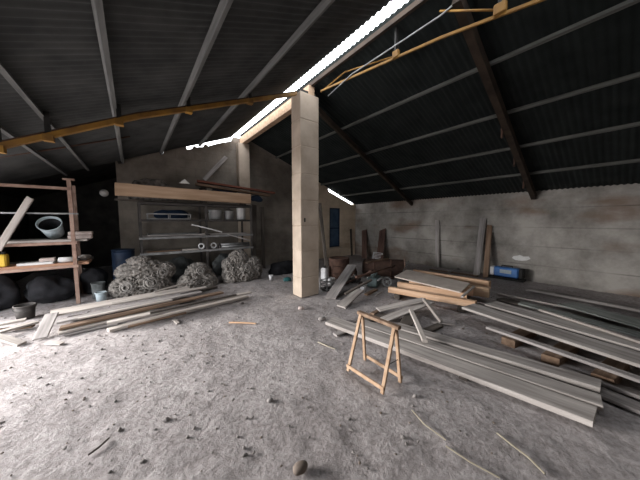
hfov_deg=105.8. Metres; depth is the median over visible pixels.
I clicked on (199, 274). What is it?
heap
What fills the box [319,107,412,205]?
rafter
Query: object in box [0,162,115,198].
ceiling
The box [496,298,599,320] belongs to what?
board
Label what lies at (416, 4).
purlin
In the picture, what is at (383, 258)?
scrap
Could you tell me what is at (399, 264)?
tank
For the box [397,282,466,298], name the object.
timber beam
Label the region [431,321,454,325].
plank
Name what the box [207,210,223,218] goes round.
cooking pot
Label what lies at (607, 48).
ceiling
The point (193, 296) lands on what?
plank
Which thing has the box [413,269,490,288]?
timber beam
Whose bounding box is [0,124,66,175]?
purlin
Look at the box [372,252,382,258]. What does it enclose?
floor vent
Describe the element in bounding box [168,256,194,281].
sack
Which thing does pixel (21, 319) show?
plank
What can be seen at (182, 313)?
batten
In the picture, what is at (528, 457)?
twig
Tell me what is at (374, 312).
plank
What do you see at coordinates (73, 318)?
plank
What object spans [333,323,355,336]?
plank
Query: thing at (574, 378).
plank
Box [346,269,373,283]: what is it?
pipe
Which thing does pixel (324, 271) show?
canister
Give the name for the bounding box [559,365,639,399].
plank
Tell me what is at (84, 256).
cloth
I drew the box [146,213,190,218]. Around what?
tray
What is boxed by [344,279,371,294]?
batten
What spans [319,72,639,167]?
purlin
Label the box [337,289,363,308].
plank
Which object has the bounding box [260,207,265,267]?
leaning board
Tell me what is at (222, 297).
batten
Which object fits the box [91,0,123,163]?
purlin
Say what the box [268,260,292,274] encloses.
sack
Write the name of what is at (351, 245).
leaning board
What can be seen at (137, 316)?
plank
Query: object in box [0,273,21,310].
sack
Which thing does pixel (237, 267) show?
heap
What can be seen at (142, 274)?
heap
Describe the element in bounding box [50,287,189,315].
board
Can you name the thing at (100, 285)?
bucket
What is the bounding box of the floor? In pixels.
[0,255,639,479]
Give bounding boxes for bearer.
[394,294,404,299]
[457,296,469,312]
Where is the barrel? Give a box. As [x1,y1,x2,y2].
[111,248,134,279]
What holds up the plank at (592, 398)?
on the floor
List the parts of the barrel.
lid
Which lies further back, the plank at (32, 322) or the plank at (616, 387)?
the plank at (32, 322)
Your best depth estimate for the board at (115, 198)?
6.08 m
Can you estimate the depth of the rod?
4.16 m
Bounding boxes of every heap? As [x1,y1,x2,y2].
[108,255,175,298]
[176,262,217,288]
[221,249,262,282]
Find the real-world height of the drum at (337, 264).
0.600 m
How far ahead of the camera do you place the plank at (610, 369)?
2.54 m
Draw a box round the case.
[488,265,525,282]
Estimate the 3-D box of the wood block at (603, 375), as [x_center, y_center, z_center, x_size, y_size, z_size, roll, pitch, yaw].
[3.059,1.402,2.542,0.688,0.156,0.153,-3,5,-30]
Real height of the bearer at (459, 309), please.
0.111 m
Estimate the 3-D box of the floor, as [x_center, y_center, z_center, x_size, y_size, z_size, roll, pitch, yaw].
[-0.457,1.218,5.356,11.300,0.072,14.250,-3,6,-38]
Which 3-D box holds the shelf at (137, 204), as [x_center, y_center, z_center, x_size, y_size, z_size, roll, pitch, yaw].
[-3.349,-0.953,6.687,2.720,0.030,0.700,-3,6,-38]
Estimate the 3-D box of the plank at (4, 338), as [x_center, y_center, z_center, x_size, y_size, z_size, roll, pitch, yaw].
[-4.106,1.292,3.160,0.539,0.125,0.102,1,5,9]
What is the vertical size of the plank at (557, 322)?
0.036 m
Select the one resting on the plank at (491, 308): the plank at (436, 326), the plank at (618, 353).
the plank at (618, 353)
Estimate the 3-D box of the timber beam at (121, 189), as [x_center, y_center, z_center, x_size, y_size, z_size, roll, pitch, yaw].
[-3.271,-1.163,6.225,3.081,0.271,0.175,-2,5,-38]
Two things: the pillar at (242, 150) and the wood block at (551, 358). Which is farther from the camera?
the pillar at (242, 150)
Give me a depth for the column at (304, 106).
5.00 m
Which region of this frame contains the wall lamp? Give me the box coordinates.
[99,189,108,196]
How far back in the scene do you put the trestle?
2.39 m
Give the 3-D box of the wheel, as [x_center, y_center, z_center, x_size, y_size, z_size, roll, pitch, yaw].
[1.628,1.012,5.870,0.249,0.227,0.133,0,5,-5]
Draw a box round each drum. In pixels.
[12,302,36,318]
[328,256,349,278]
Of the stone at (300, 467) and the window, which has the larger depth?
the window
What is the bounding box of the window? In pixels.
[328,208,341,248]
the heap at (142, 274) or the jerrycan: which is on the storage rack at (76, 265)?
the jerrycan
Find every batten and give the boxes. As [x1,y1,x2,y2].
[128,312,185,327]
[140,300,214,317]
[150,294,236,313]
[154,281,190,292]
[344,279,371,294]
[409,309,427,342]
[422,298,442,322]
[429,269,478,276]
[461,286,474,297]
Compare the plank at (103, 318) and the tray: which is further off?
the tray
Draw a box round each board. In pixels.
[0,196,33,250]
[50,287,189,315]
[114,198,250,205]
[146,249,180,252]
[181,248,198,250]
[202,156,226,180]
[208,232,246,234]
[252,204,256,255]
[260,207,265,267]
[350,229,352,255]
[362,229,366,258]
[376,228,385,258]
[435,220,438,267]
[473,218,486,275]
[483,225,491,277]
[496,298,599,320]
[518,301,639,337]
[526,288,639,312]
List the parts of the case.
label plate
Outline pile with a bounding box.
[128,178,178,201]
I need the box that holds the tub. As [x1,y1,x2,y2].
[94,291,106,301]
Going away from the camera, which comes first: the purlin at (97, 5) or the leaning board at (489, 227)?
the purlin at (97, 5)
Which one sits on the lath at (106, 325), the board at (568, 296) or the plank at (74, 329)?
the plank at (74, 329)
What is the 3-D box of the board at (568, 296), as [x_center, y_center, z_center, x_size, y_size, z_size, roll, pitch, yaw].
[5.255,1.178,4.691,0.205,0.054,1.958,-3,5,-33]
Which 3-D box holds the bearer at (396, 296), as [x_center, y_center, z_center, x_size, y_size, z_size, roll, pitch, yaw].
[1.924,1.123,5.416,0.105,0.111,1.223,3,6,37]
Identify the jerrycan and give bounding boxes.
[0,252,9,266]
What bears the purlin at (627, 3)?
on the rafter at (472, 37)
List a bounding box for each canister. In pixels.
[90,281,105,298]
[321,266,327,280]
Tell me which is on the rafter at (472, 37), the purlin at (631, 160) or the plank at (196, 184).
the purlin at (631, 160)
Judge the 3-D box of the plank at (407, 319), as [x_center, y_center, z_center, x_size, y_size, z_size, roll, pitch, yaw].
[1.363,1.257,3.754,0.183,0.097,0.732,3,5,33]
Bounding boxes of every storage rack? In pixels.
[0,178,93,303]
[137,202,252,265]
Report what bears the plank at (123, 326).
on the floor
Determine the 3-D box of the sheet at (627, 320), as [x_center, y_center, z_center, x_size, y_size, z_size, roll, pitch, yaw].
[4.662,1.219,3.730,0.443,0.025,1.465,-1,5,-12]
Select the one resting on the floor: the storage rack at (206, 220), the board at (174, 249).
the storage rack at (206, 220)
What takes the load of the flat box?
on the storage rack at (76, 265)
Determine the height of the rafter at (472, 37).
2.108 m
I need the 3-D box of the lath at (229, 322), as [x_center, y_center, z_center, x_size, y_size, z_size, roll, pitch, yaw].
[-1.216,1.297,3.792,0.444,0.018,0.038,0,5,5]
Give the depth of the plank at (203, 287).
4.56 m
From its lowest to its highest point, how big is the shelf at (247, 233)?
0.030 m
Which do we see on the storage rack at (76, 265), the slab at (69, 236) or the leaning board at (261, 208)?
the slab at (69, 236)
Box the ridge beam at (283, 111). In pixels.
[240,85,313,143]
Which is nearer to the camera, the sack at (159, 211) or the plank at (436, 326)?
the plank at (436, 326)
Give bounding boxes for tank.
[362,255,405,279]
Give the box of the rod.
[0,136,129,157]
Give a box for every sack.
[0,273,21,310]
[23,274,74,303]
[80,267,107,293]
[154,210,189,218]
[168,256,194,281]
[212,253,227,275]
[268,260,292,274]
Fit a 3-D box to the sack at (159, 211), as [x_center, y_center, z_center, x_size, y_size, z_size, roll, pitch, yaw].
[-3.961,-0.682,6.483,0.840,0.260,0.273,-3,6,-38]
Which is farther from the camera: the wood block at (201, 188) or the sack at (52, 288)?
the wood block at (201, 188)
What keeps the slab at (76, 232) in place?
on the slab at (69, 236)
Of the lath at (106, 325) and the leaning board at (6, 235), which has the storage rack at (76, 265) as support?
the leaning board at (6, 235)
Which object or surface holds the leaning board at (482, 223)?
on the floor
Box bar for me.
[320,0,544,95]
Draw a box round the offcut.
[44,341,64,345]
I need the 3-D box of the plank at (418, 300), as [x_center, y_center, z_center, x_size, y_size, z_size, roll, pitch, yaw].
[1.417,1.118,4.192,0.867,0.163,0.173,-1,5,-8]
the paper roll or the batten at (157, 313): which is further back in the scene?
the paper roll
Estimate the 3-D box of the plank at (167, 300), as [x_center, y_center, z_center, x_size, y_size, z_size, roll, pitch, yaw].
[-3.152,1.130,4.020,0.072,0.029,1.231,4,6,44]
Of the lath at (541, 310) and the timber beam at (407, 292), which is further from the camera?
the timber beam at (407, 292)
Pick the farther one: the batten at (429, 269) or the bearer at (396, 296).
the batten at (429, 269)
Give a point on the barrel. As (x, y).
(119, 256)
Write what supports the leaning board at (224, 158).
attached to the wall at (268, 173)
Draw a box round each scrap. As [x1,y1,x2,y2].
[364,289,377,295]
[365,258,388,263]
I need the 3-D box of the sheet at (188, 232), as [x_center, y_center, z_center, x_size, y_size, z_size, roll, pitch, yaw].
[-3.771,-0.165,6.230,1.091,0.027,0.302,-4,6,-39]
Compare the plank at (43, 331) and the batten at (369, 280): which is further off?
the batten at (369, 280)
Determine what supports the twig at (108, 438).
on the floor
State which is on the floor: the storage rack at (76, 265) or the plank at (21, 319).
the storage rack at (76, 265)
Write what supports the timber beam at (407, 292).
on the bearer at (396, 296)
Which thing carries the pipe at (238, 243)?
on the pipe at (241, 245)
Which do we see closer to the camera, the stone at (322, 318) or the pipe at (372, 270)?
the stone at (322, 318)
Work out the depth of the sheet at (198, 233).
6.12 m
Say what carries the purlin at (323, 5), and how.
attached to the ceiling at (51, 48)
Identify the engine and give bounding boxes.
[367,273,382,287]
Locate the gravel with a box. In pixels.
[0,262,586,476]
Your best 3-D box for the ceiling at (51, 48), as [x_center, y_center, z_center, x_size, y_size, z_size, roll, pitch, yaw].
[-1.705,-1.759,1.992,5.415,2.253,10.954,-3,6,-38]
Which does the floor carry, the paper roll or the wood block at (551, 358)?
the wood block at (551, 358)
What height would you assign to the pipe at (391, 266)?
0.088 m
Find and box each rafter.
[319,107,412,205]
[452,0,536,199]
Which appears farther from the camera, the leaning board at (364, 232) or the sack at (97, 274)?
the leaning board at (364, 232)
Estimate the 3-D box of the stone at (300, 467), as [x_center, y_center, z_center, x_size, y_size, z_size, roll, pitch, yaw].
[-0.126,1.461,1.556,0.104,0.050,0.077,-3,6,-38]
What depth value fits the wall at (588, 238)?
6.45 m
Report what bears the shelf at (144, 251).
attached to the storage rack at (206, 220)
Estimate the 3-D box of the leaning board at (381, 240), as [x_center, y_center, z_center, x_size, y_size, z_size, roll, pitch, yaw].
[2.516,0.185,9.988,0.283,1.330,0.700,2,5,25]
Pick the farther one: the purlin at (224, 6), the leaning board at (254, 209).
the leaning board at (254, 209)
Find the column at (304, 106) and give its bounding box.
[291,89,318,297]
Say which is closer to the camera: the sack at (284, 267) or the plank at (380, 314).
the plank at (380, 314)
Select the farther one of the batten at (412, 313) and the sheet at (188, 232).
the sheet at (188, 232)
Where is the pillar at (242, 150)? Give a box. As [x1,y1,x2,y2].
[236,142,250,257]
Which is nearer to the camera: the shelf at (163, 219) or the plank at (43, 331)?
the plank at (43, 331)
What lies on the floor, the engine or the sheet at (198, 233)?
the engine
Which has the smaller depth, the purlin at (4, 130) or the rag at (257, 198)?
the purlin at (4, 130)
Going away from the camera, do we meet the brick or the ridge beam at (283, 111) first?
the brick
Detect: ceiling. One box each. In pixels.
[0,0,392,183]
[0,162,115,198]
[239,0,639,203]
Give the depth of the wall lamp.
5.94 m
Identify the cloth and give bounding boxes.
[77,254,90,259]
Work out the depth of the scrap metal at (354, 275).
6.26 m
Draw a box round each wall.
[0,161,121,280]
[115,137,355,271]
[355,183,639,296]
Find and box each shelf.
[137,204,237,207]
[139,233,249,237]
[140,246,250,253]
[163,219,216,219]
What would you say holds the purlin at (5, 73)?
attached to the ceiling at (51, 48)
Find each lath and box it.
[64,323,117,335]
[192,224,221,232]
[229,322,255,323]
[498,293,568,308]
[538,309,639,343]
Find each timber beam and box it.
[114,182,250,203]
[388,286,476,305]
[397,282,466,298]
[409,281,472,295]
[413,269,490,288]
[469,285,489,297]
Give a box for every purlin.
[0,62,89,170]
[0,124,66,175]
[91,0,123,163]
[159,0,232,154]
[198,0,334,146]
[241,0,427,136]
[276,0,639,158]
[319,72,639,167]
[321,121,639,185]
[340,159,639,196]
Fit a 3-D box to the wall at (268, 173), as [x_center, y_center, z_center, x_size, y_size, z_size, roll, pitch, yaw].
[-1.740,-1.216,8.906,8.760,4.427,0.120,-3,6,-38]
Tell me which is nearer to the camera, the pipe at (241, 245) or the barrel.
the barrel
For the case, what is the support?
on the floor
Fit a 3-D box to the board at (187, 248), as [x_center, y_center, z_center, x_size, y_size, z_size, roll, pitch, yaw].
[-3.424,0.243,6.366,0.393,0.028,0.204,-3,6,-38]
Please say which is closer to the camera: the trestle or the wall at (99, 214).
the trestle
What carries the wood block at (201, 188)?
on the storage rack at (206, 220)
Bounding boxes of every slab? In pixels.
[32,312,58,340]
[68,231,92,234]
[68,235,92,238]
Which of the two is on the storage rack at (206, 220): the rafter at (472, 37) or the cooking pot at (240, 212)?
the cooking pot at (240, 212)
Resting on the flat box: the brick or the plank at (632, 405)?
the brick
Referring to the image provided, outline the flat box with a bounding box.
[17,261,55,265]
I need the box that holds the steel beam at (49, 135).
[0,91,296,153]
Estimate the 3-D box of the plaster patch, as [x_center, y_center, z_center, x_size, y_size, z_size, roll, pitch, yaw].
[5.518,0.492,6.644,0.012,0.155,0.400,-3,6,-38]
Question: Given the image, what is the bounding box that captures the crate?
[319,277,336,291]
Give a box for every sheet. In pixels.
[142,233,204,236]
[147,232,197,234]
[557,302,639,328]
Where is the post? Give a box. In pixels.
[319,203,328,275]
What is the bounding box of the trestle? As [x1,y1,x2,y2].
[346,310,402,394]
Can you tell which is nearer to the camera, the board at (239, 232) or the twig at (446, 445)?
the twig at (446, 445)
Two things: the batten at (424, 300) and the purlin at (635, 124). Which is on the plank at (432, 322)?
the batten at (424, 300)
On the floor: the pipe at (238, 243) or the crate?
the crate
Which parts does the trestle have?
leg, leg, rail, leg, leg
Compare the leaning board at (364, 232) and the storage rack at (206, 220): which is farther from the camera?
the leaning board at (364, 232)
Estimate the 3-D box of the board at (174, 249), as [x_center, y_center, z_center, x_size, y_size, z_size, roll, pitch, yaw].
[-3.863,0.272,6.003,0.718,0.028,0.163,-3,6,-38]
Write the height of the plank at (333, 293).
0.502 m
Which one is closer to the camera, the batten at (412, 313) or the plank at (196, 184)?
the batten at (412, 313)
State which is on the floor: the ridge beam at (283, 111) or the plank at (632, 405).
the plank at (632, 405)
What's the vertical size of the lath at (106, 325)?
0.026 m
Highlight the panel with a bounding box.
[395,270,469,292]
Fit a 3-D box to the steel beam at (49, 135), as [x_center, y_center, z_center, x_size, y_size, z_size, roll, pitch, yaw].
[-2.503,-1.648,3.356,5.162,2.409,0.090,-3,6,-38]
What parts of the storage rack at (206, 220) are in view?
post, shelf rail, shelf rail, shelf rail, shelf rail, post, post, post, post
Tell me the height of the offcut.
0.021 m
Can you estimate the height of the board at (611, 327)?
0.035 m
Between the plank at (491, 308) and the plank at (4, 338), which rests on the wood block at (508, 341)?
the plank at (491, 308)
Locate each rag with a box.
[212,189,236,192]
[251,195,262,201]
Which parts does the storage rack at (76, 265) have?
rail, post, post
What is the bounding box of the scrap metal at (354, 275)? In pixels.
[349,274,360,282]
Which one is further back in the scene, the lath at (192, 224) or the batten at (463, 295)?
the lath at (192, 224)
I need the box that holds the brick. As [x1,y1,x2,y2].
[39,257,55,261]
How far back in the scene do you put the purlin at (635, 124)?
4.90 m
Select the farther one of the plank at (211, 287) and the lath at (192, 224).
the lath at (192, 224)
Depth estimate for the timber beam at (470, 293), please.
4.82 m
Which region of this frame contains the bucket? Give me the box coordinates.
[35,216,64,238]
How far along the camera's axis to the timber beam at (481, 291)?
4.76 m
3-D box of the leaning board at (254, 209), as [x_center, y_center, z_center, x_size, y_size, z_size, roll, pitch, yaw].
[-2.162,-0.091,7.923,0.152,2.161,0.535,-1,5,-7]
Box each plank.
[0,318,26,325]
[0,321,38,333]
[0,324,35,329]
[0,333,26,346]
[56,290,201,323]
[58,310,149,334]
[59,291,223,330]
[68,296,194,316]
[78,299,172,319]
[107,291,251,324]
[107,295,248,332]
[112,286,206,304]
[181,286,217,293]
[195,183,269,196]
[197,180,274,193]
[325,264,356,299]
[325,316,596,427]
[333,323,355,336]
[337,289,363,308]
[355,313,385,322]
[356,320,602,411]
[370,304,388,314]
[376,298,423,311]
[380,300,434,320]
[397,323,601,392]
[400,311,418,325]
[423,323,442,331]
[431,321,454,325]
[462,303,639,367]
[485,301,639,351]
[486,325,639,382]
[491,308,616,345]
[552,378,639,414]
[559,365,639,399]
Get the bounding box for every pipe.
[218,242,248,245]
[219,244,249,247]
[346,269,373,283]
[355,265,394,277]
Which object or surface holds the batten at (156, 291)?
on the board at (62, 311)
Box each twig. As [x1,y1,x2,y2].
[88,437,109,455]
[412,410,445,439]
[446,445,499,478]
[496,432,545,474]
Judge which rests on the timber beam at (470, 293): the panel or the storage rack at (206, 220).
the panel
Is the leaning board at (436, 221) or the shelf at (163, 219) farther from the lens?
the leaning board at (436, 221)
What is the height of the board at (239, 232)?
0.026 m
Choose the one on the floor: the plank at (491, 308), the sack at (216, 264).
the sack at (216, 264)
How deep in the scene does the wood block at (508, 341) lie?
3.19 m
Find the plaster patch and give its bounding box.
[512,255,529,260]
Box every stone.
[293,460,307,475]
[318,316,325,320]
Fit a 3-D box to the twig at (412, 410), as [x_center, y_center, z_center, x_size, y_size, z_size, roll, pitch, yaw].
[0.834,1.446,1.899,0.042,0.016,0.317,-2,5,-27]
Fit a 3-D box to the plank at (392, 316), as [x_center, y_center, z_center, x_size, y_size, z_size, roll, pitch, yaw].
[1.471,1.172,4.037,1.025,0.184,0.174,-2,5,-24]
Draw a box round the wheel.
[382,277,391,286]
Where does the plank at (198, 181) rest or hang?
on the plank at (196, 184)
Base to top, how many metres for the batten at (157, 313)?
0.034 m
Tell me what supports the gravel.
on the floor
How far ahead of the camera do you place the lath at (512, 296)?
4.75 m
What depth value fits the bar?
2.98 m
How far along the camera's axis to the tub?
4.79 m
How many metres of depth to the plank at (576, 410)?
2.35 m
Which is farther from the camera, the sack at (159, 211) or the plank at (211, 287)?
the sack at (159, 211)
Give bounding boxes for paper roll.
[57,257,72,262]
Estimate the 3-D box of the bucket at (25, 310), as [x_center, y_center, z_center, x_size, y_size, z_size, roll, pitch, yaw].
[-4.858,1.179,3.988,0.271,0.224,0.270,-3,6,-38]
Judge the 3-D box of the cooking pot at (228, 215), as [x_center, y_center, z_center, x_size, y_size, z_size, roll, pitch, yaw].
[-2.663,-0.763,7.057,0.284,0.331,0.284,-3,6,-38]
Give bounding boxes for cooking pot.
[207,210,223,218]
[224,208,233,219]
[236,208,245,219]
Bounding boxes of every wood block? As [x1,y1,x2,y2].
[199,187,206,202]
[501,328,536,348]
[541,342,578,366]
[591,357,629,383]
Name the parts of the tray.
rail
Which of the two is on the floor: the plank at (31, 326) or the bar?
the plank at (31, 326)
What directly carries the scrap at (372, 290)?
on the floor

